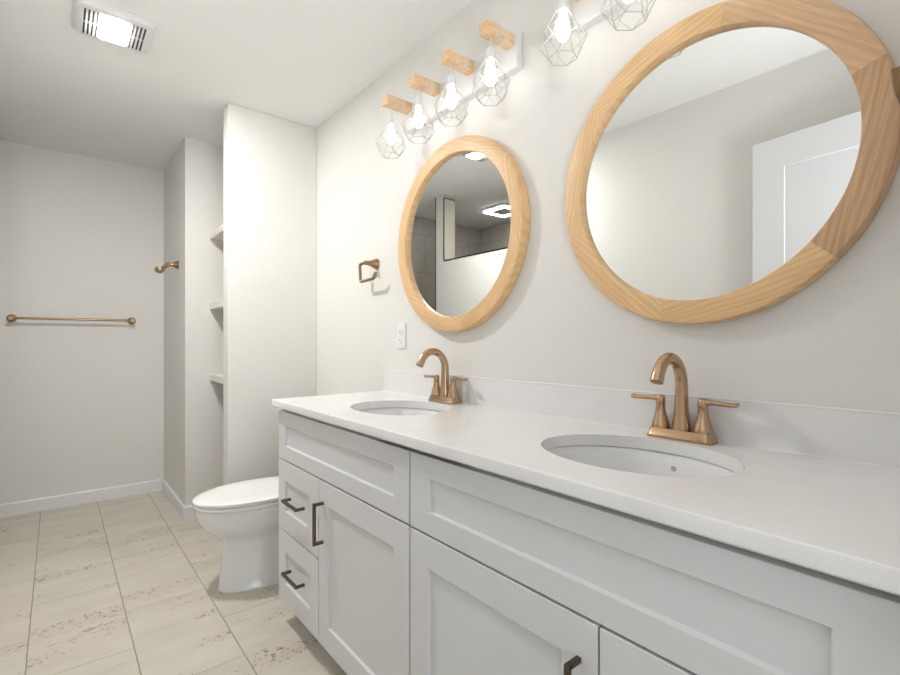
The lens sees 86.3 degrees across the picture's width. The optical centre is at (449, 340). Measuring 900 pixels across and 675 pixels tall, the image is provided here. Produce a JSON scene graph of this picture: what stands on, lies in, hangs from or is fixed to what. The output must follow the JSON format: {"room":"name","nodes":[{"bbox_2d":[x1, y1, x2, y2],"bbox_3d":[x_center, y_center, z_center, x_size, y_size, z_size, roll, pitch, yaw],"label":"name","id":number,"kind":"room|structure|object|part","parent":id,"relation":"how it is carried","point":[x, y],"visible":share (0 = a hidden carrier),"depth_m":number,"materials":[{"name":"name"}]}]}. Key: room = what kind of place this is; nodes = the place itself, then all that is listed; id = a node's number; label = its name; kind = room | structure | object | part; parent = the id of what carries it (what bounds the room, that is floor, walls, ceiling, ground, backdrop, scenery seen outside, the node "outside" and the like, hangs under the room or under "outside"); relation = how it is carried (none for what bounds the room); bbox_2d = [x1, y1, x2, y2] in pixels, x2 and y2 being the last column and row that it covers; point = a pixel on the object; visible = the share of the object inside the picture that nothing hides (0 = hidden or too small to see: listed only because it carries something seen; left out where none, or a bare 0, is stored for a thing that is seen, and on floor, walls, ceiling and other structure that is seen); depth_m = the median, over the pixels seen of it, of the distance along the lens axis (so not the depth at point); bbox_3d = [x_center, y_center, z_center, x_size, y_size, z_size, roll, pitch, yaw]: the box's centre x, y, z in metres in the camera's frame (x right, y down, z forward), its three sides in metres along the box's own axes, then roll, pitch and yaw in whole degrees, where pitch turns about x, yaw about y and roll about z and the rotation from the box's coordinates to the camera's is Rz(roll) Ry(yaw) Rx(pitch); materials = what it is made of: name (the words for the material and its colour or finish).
{"room":"bathroom","nodes":[
{"label":"bathroom","id":0,"kind":"room"},
{"bbox_2d":[0,140,163,503],"bbox_3d":[-2.594,-0.080,3.431,0.934,2.440,0.120,0,0,-39],"label":"wall","id":1,"kind":"structure","parent":0,"point":[82,402],"depth_m":3.35,"materials":[{"name":"paint"}]},
{"bbox_2d":[6,314,135,323],"bbox_3d":[-2.585,-0.148,3.314,0.708,0.052,0.072,0,0,-39],"label":"towel bar","id":2,"kind":"object","parent":1,"relation":"attached to","point":[11,318],"visible":1,"depth_m":3.26,"materials":[{"name":"gold metal"}]},
{"bbox_3d":[-2.839,-0.148,3.106,0.052,0.052,0.072,0,0,-39],"label":"post","id":3,"kind":"part","parent":2,"relation":"part of","materials":[{"name":"gold metal"}]},
{"bbox_3d":[-2.332,-0.148,3.522,0.052,0.052,0.072,0,0,-39],"label":"post","id":4,"kind":"part","parent":2,"relation":"part of","materials":[{"name":"gold metal"}]},
{"bbox_2d":[0,479,161,517],"bbox_3d":[-2.557,1.098,3.375,0.921,0.085,0.013,0,0,-39],"label":"baseboard","id":5,"kind":"structure","parent":1,"relation":"attached to","point":[64,500],"depth_m":3.34,"materials":[{"name":"paint"}]},
{"bbox_2d":[0,490,346,674],"bbox_3d":[-0.917,1.190,0.962,3.000,0.100,6.150,0,0,-39],"label":"floor","id":6,"kind":"structure","parent":0,"point":[126,585],"depth_m":2.06,"materials":[{"name":"tile"}]},
{"bbox_2d":[192,476,279,592],"bbox_3d":[-0.855,0.773,2.363,0.740,0.734,0.430,0,0,-39],"label":"toilet","id":7,"kind":"object","parent":6,"relation":"on","point":[244,515],"visible":0.42,"depth_m":2.19,"materials":[{"name":"ceramic"}]},
{"bbox_3d":[-0.943,0.720,2.292,0.514,0.021,0.368,0,0,-39],"label":"lid","id":8,"kind":"part","parent":7,"relation":"part of","materials":[{"name":"plastic"}]},
{"bbox_3d":[-0.944,0.742,2.291,0.507,0.016,0.358,0,0,-39],"label":"seat","id":9,"kind":"part","parent":7,"relation":"part of","materials":[{"name":"plastic"}]},
{"bbox_2d":[279,409,415,674],"bbox_3d":[-0.214,0.703,1.751,0.563,0.874,0.944,0,0,-39],"label":"vanity cabinet","id":10,"kind":"object","parent":6,"relation":"on","point":[345,527],"visible":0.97,"depth_m":1.51,"materials":[{"name":"paint"}]},
{"bbox_3d":[-0.588,0.891,1.793,0.037,0.010,0.142,0,0,-39],"label":"handle","id":11,"kind":"part","parent":10,"relation":"part of","materials":[{"name":"brown metal"}]},
{"bbox_3d":[-0.588,0.612,1.793,0.037,0.010,0.142,0,0,-39],"label":"handle","id":12,"kind":"part","parent":10,"relation":"part of","materials":[{"name":"brown metal"}]},
{"bbox_3d":[-0.571,0.900,1.817,0.019,0.281,0.383,0,0,-39],"label":"drawer","id":13,"kind":"part","parent":10,"relation":"part of","materials":[{"name":"paint"}]},
{"bbox_3d":[-0.571,0.616,1.817,0.019,0.276,0.383,0,0,-39],"label":"drawer","id":14,"kind":"part","parent":10,"relation":"part of","materials":[{"name":"paint"}]},
{"bbox_3d":[-0.446,0.617,1.619,0.037,0.142,0.010,0,0,-39],"label":"handle","id":15,"kind":"part","parent":10,"relation":"part of","materials":[{"name":"brown metal"}]},
{"bbox_3d":[-0.273,0.759,1.453,0.019,0.562,0.549,0,0,-39],"label":"door","id":16,"kind":"part","parent":10,"relation":"part of","materials":[{"name":"paint"}]},
{"bbox_2d":[272,369,899,595],"bbox_3d":[0.091,0.200,1.391,0.551,0.132,1.911,0,0,-39],"label":"countertop","id":17,"kind":"structure","parent":10,"relation":"on","point":[817,488],"depth_m":0.95,"materials":[{"name":"white stone"}]},
{"bbox_2d":[358,407,444,414],"bbox_3d":[-0.178,0.347,1.725,0.386,0.162,0.476,0,0,-39],"label":"sink","id":18,"kind":"object","parent":17,"relation":"in","point":[386,410],"visible":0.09,"depth_m":1.91,"materials":[{"name":"ceramic"}]},
{"bbox_2d":[416,348,467,404],"bbox_3d":[-0.023,0.132,1.864,0.195,0.211,0.194,0,0,5],"label":"faucet","id":19,"kind":"object","parent":17,"relation":"on","point":[446,394],"visible":1,"depth_m":1.84,"materials":[{"name":"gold metal"}]},
{"bbox_3d":[-0.073,0.145,1.927,0.023,0.022,0.086,0,0,-39],"label":"lever","id":20,"kind":"part","parent":19,"relation":"part of","materials":[{"name":"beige metal"}]},
{"bbox_3d":[-0.063,0.121,1.829,0.158,0.188,0.044,0,0,-39],"label":"spout","id":21,"kind":"part","parent":19,"relation":"part of","materials":[{"name":"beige metal"}]},
{"bbox_3d":[-0.053,0.185,1.903,0.043,0.058,0.043,0,0,-39],"label":"handle stem","id":22,"kind":"part","parent":19,"relation":"part of","materials":[{"name":"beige metal"}]},
{"bbox_3d":[-0.021,0.226,1.864,0.056,0.024,0.154,0,0,-39],"label":"plate","id":23,"kind":"part","parent":19,"relation":"part of","materials":[{"name":"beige metal"}]},
{"bbox_3d":[0.011,0.185,1.825,0.043,0.058,0.043,0,0,-39],"label":"handle stem","id":24,"kind":"part","parent":19,"relation":"part of","materials":[{"name":"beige metal"}]},
{"bbox_3d":[0.031,0.145,1.800,0.023,0.022,0.086,0,0,-39],"label":"lever","id":25,"kind":"part","parent":19,"relation":"part of","materials":[{"name":"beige metal"}]},
{"bbox_2d":[547,445,736,476],"bbox_3d":[0.392,0.347,1.029,0.386,0.162,0.476,0,0,-39],"label":"sink","id":26,"kind":"object","parent":17,"relation":"in","point":[634,460],"visible":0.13,"depth_m":1.18,"materials":[{"name":"ceramic"}]},
{"bbox_2d":[631,352,739,445],"bbox_3d":[0.556,0.132,1.161,0.195,0.211,0.194,0,0,5],"label":"faucet","id":27,"kind":"object","parent":17,"relation":"on","point":[702,433],"visible":1,"depth_m":1.14,"materials":[{"name":"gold metal"}]},
{"bbox_3d":[0.507,0.145,1.225,0.023,0.022,0.086,0,0,-39],"label":"lever","id":28,"kind":"part","parent":27,"relation":"part of","materials":[{"name":"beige metal"}]},
{"bbox_3d":[0.527,0.185,1.200,0.043,0.058,0.043,0,0,-39],"label":"handle stem","id":29,"kind":"part","parent":27,"relation":"part of","materials":[{"name":"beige metal"}]},
{"bbox_3d":[0.517,0.121,1.127,0.158,0.188,0.044,0,0,-39],"label":"spout","id":30,"kind":"part","parent":27,"relation":"part of","materials":[{"name":"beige metal"}]},
{"bbox_3d":[0.559,0.226,1.161,0.056,0.024,0.154,0,0,-39],"label":"plate","id":31,"kind":"part","parent":27,"relation":"part of","materials":[{"name":"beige metal"}]},
{"bbox_3d":[0.591,0.185,1.122,0.043,0.058,0.043,0,0,-39],"label":"handle stem","id":32,"kind":"part","parent":27,"relation":"part of","materials":[{"name":"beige metal"}]},
{"bbox_3d":[0.611,0.145,1.097,0.023,0.022,0.086,0,0,-39],"label":"lever","id":33,"kind":"part","parent":27,"relation":"part of","materials":[{"name":"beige metal"}]},
{"bbox_2d":[411,450,899,674],"bbox_3d":[0.384,0.703,1.022,0.563,0.874,0.944,0,0,-39],"label":"vanity cabinet","id":34,"kind":"object","parent":6,"relation":"on","point":[509,576],"visible":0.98,"depth_m":0.81,"materials":[{"name":"paint"}]},
{"bbox_3d":[0.080,0.759,1.022,0.019,0.562,0.549,0,0,-39],"label":"door","id":35,"kind":"part","parent":34,"relation":"part of","materials":[{"name":"paint"}]},
{"bbox_3d":[0.209,0.617,0.820,0.037,0.142,0.010,0,0,-39],"label":"handle","id":36,"kind":"part","parent":34,"relation":"part of","materials":[{"name":"brown metal"}]},
{"bbox_3d":[0.378,0.616,0.658,0.019,0.276,0.383,0,0,-39],"label":"drawer","id":37,"kind":"part","parent":34,"relation":"part of","materials":[{"name":"paint"}]},
{"bbox_2d":[164,137,222,505],"bbox_3d":[-1.703,-0.080,3.643,0.714,2.440,0.922,0,0,-39],"label":"wall","id":38,"kind":"structure","parent":0,"point":[193,177],"depth_m":3.15,"materials":[{"name":"paint"}]},
{"bbox_2d":[154,261,178,272],"bbox_3d":[-1.887,-0.496,3.198,0.134,0.088,0.083,0,0,-39],"label":"robe hook","id":39,"kind":"object","parent":38,"relation":"attached to","point":[174,264],"visible":1,"depth_m":3.20,"materials":[{"name":"gold metal"}]},
{"bbox_3d":[-1.859,-0.512,3.221,0.062,0.056,0.056,0,0,-39],"label":"post","id":40,"kind":"part","parent":39,"relation":"part of","materials":[{"name":"gold metal"}]},
{"bbox_2d":[162,479,184,518],"bbox_3d":[-1.946,1.098,3.366,0.013,0.085,0.802,0,0,-39],"label":"baseboard","id":41,"kind":"structure","parent":38,"relation":"attached to","point":[170,494],"depth_m":3.32,"materials":[{"name":"paint"}]},
{"bbox_2d":[183,505,195,520],"bbox_3d":[-1.458,1.098,3.239,0.607,0.085,0.013,0,0,-39],"label":"baseboard","id":42,"kind":"structure","parent":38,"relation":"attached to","point":[188,511],"depth_m":3.06,"materials":[{"name":"paint"}]},
{"bbox_2d":[0,0,471,170],"bbox_3d":[-0.917,-1.350,0.962,3.000,0.100,6.150,0,0,-39],"label":"ceiling","id":43,"kind":"structure","parent":0,"point":[64,89],"depth_m":2.26,"materials":[{"name":"paint"}]},
{"bbox_2d":[71,0,157,53],"bbox_3d":[-1.379,-1.284,1.973,0.276,0.031,0.260,0,0,-39],"label":"exhaust fan","id":44,"kind":"object","parent":43,"relation":"attached to","point":[96,19],"visible":1,"depth_m":1.94,"materials":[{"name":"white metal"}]},
{"bbox_2d":[223,103,315,484],"bbox_3d":[-1.044,-0.080,2.812,0.506,2.440,0.100,0,0,-39],"label":"wall partition","id":45,"kind":"structure","parent":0,"point":[269,161],"depth_m":2.73,"materials":[{"name":"paint"}]},
{"bbox_2d":[210,224,222,240],"bbox_3d":[-1.229,-0.687,3.080,0.453,0.042,0.549,0,0,-39],"label":"shelf","id":46,"kind":"object","parent":45,"relation":"attached to","point":[217,234],"visible":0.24,"depth_m":3.05,"materials":[{"name":"paint"}]},
{"bbox_2d":[210,300,222,309],"bbox_3d":[-1.229,-0.227,3.080,0.453,0.042,0.549,0,0,-39],"label":"shelf","id":47,"kind":"object","parent":45,"relation":"attached to","point":[218,305],"visible":0.24,"depth_m":3.03,"materials":[{"name":"paint"}]},
{"bbox_2d":[210,374,222,383],"bbox_3d":[-1.229,0.239,3.080,0.453,0.042,0.549,0,0,-39],"label":"shelf","id":48,"kind":"object","parent":45,"relation":"attached to","point":[218,378],"visible":0.24,"depth_m":3.02,"materials":[{"name":"paint"}]},
{"bbox_2d":[316,0,899,412],"bbox_3d":[-0.111,-0.080,2.168,0.120,2.440,3.376,0,0,-39],"label":"wall","id":49,"kind":"structure","parent":0,"point":[834,342],"depth_m":1.54,"materials":[{"name":"paint"}]},
{"bbox_2d":[359,259,379,282],"bbox_3d":[-0.380,-0.347,2.348,0.068,0.122,0.167,0,0,-39],"label":"towel ring","id":50,"kind":"object","parent":49,"relation":"attached to","point":[375,263],"visible":1,"depth_m":2.36,"materials":[{"name":"gold metal"}]},
{"bbox_3d":[-0.389,-0.381,2.360,0.068,0.054,0.054,0,0,-39],"label":"post","id":51,"kind":"part","parent":50,"relation":"part of","materials":[{"name":"gold metal"}]},
{"bbox_2d":[397,323,405,348],"bbox_3d":[-0.221,-0.023,2.208,0.020,0.117,0.070,0,0,-39],"label":"wall outlet","id":52,"kind":"object","parent":49,"relation":"attached to","point":[401,327],"visible":1,"depth_m":2.20,"materials":[{"name":"white plastic"}]},
{"bbox_2d":[375,19,521,158],"bbox_3d":[-0.039,-0.921,1.835,0.191,0.258,0.741,0,0,-39],"label":"vanity light","id":53,"kind":"object","parent":49,"relation":"attached to","point":[470,78],"visible":1,"depth_m":1.76,"materials":[{"name":"white metal"}]},
{"bbox_2d":[375,114,405,158],"bbox_3d":[-0.252,-0.879,2.054,0.138,0.174,0.132,0,0,-39],"label":"lampshade","id":54,"kind":"object","parent":53,"relation":"attached to","point":[391,137],"depth_m":2.04,"materials":[{"name":"metal"}]},
{"bbox_2d":[402,96,433,143],"bbox_3d":[-0.124,-0.879,1.896,0.138,0.174,0.132,0,0,-39],"label":"lampshade","id":55,"kind":"object","parent":53,"relation":"attached to","point":[419,120],"depth_m":1.88,"materials":[{"name":"metal"}]},
{"bbox_2d":[434,73,467,126],"bbox_3d":[0.005,-0.879,1.739,0.138,0.174,0.132,0,0,-39],"label":"lampshade","id":56,"kind":"object","parent":53,"relation":"attached to","point":[451,101],"depth_m":1.73,"materials":[{"name":"metal"}]},
{"bbox_3d":[0.023,-0.988,1.886,0.030,0.124,0.672,0,0,-39],"label":"plate","id":57,"kind":"part","parent":53,"relation":"part of","materials":[{"name":"white metal"}]},
{"bbox_2d":[472,47,509,105],"bbox_3d":[0.134,-0.879,1.582,0.138,0.174,0.132,0,0,-39],"label":"lampshade","id":58,"kind":"object","parent":53,"relation":"attached to","point":[490,74],"depth_m":1.57,"materials":[{"name":"metal"}]},
{"bbox_2d":[398,135,529,331],"bbox_3d":[0.016,-0.411,1.886,0.040,0.752,0.752,0,0,-39],"label":"round mirror","id":59,"kind":"object","parent":49,"relation":"attached to","point":[464,231],"visible":1,"depth_m":1.84,"materials":[{"name":"beige wood"}]},
{"bbox_3d":[-0.188,-0.354,2.134,0.039,0.376,0.101,0,-10,-39],"label":"frame","id":60,"kind":"part","parent":59,"relation":"part of","materials":[{"name":"brown wood"}]},
{"bbox_3d":[-0.117,-0.660,2.048,0.039,0.101,0.376,0,-40,-39],"label":"frame","id":61,"kind":"part","parent":59,"relation":"part of","materials":[{"name":"brown wood"}]},
{"bbox_3d":[-0.055,-0.105,1.972,0.039,0.101,0.376,0,20,-39],"label":"frame","id":62,"kind":"part","parent":59,"relation":"part of","materials":[{"name":"brown wood"}]},
{"bbox_2d":[408,152,510,316],"bbox_3d":[0.019,-0.411,1.889,0.011,0.652,0.652,0,0,-39],"label":"mirror glass","id":63,"kind":"object","parent":59,"relation":"attached to","point":[459,206],"depth_m":1.86,"materials":[{"name":"silver mirror"}]},
{"bbox_3d":[0.086,-0.717,1.800,0.039,0.101,0.376,0,20,-39],"label":"frame","id":64,"kind":"part","parent":59,"relation":"part of","materials":[{"name":"brown wood"}]},
{"bbox_3d":[0.148,-0.162,1.724,0.039,0.101,0.376,0,-40,-39],"label":"frame","id":65,"kind":"part","parent":59,"relation":"part of","materials":[{"name":"brown wood"}]},
{"bbox_3d":[0.219,-0.467,1.638,0.039,0.376,0.101,0,-10,-39],"label":"frame","id":66,"kind":"part","parent":59,"relation":"part of","materials":[{"name":"brown wood"}]},
{"bbox_2d":[539,0,654,65],"bbox_3d":[0.532,-0.927,1.138,0.191,0.258,0.741,0,0,-39],"label":"vanity light","id":67,"kind":"object","parent":49,"relation":"attached to","point":[587,13],"visible":1,"depth_m":1.35,"materials":[{"name":"white metal"}]},
{"bbox_2d":[539,0,587,65],"bbox_3d":[0.319,-0.885,1.357,0.138,0.174,0.132,0,0,-39],"label":"lampshade","id":68,"kind":"object","parent":67,"relation":"attached to","point":[563,31],"depth_m":1.34,"materials":[{"name":"metal"}]},
{"bbox_3d":[0.594,-0.994,1.189,0.030,0.124,0.672,0,0,-39],"label":"plate","id":69,"kind":"part","parent":67,"relation":"part of","materials":[{"name":"white metal"}]},
{"bbox_2d":[600,0,654,30],"bbox_3d":[0.447,-0.885,1.199,0.138,0.174,0.132,0,0,-39],"label":"lampshade","id":70,"kind":"object","parent":67,"relation":"attached to","point":[627,2],"depth_m":1.21,"materials":[{"name":"metal"}]},
{"bbox_2d":[384,370,899,467],"bbox_3d":[0.296,0.187,1.559,0.021,0.102,1.911,0,0,-39],"label":"backsplash","id":71,"kind":"structure","parent":49,"relation":"attached to","point":[871,438],"depth_m":1.12,"materials":[{"name":"white stone"}]},
{"bbox_2d":[565,0,899,323],"bbox_3d":[0.598,-0.417,1.175,0.040,0.752,0.752,0,0,-39],"label":"round mirror","id":72,"kind":"object","parent":49,"relation":"attached to","point":[743,151],"visible":1,"depth_m":1.10,"materials":[{"name":"beige wood"}]},
{"bbox_3d":[0.396,-0.484,1.421,0.039,0.376,0.101,0,12,-39],"label":"frame","id":73,"kind":"part","parent":72,"relation":"part of","materials":[{"name":"brown wood"}]},
{"bbox_3d":[0.460,-0.175,1.343,0.039,0.101,0.376,0,42,-39],"label":"frame","id":74,"kind":"part","parent":72,"relation":"part of","materials":[{"name":"brown wood"}]},
{"bbox_3d":[0.534,-0.726,1.253,0.039,0.101,0.376,0,-18,-39],"label":"frame","id":75,"kind":"part","parent":72,"relation":"part of","materials":[{"name":"brown wood"}]},
{"bbox_3d":[0.662,-0.107,1.097,0.039,0.101,0.376,0,-18,-39],"label":"frame","id":76,"kind":"part","parent":72,"relation":"part of","materials":[{"name":"brown wood"}]},
{"bbox_3d":[0.736,-0.659,1.006,0.039,0.101,0.376,0,42,-39],"label":"frame","id":77,"kind":"part","parent":72,"relation":"part of","materials":[{"name":"brown wood"}]},
{"bbox_3d":[0.800,-0.349,0.929,0.039,0.376,0.101,0,12,-39],"label":"frame","id":78,"kind":"part","parent":72,"relation":"part of","materials":[{"name":"brown wood"}]},
{"bbox_3d":[0.382,-0.080,0.313,1.708,2.440,0.120,0,0,-39],"label":"wall","id":79,"kind":"structure","parent":0,"visible":0},
{"bbox_2d":[891,66,899,106],"bbox_3d":[0.692,-0.398,0.688,0.167,0.122,0.068,0,0,-39],"label":"towel ring","id":80,"kind":"object","parent":79,"relation":"attached to","point":[895,72],"visible":1,"depth_m":0.66,"materials":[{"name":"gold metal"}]}
]}

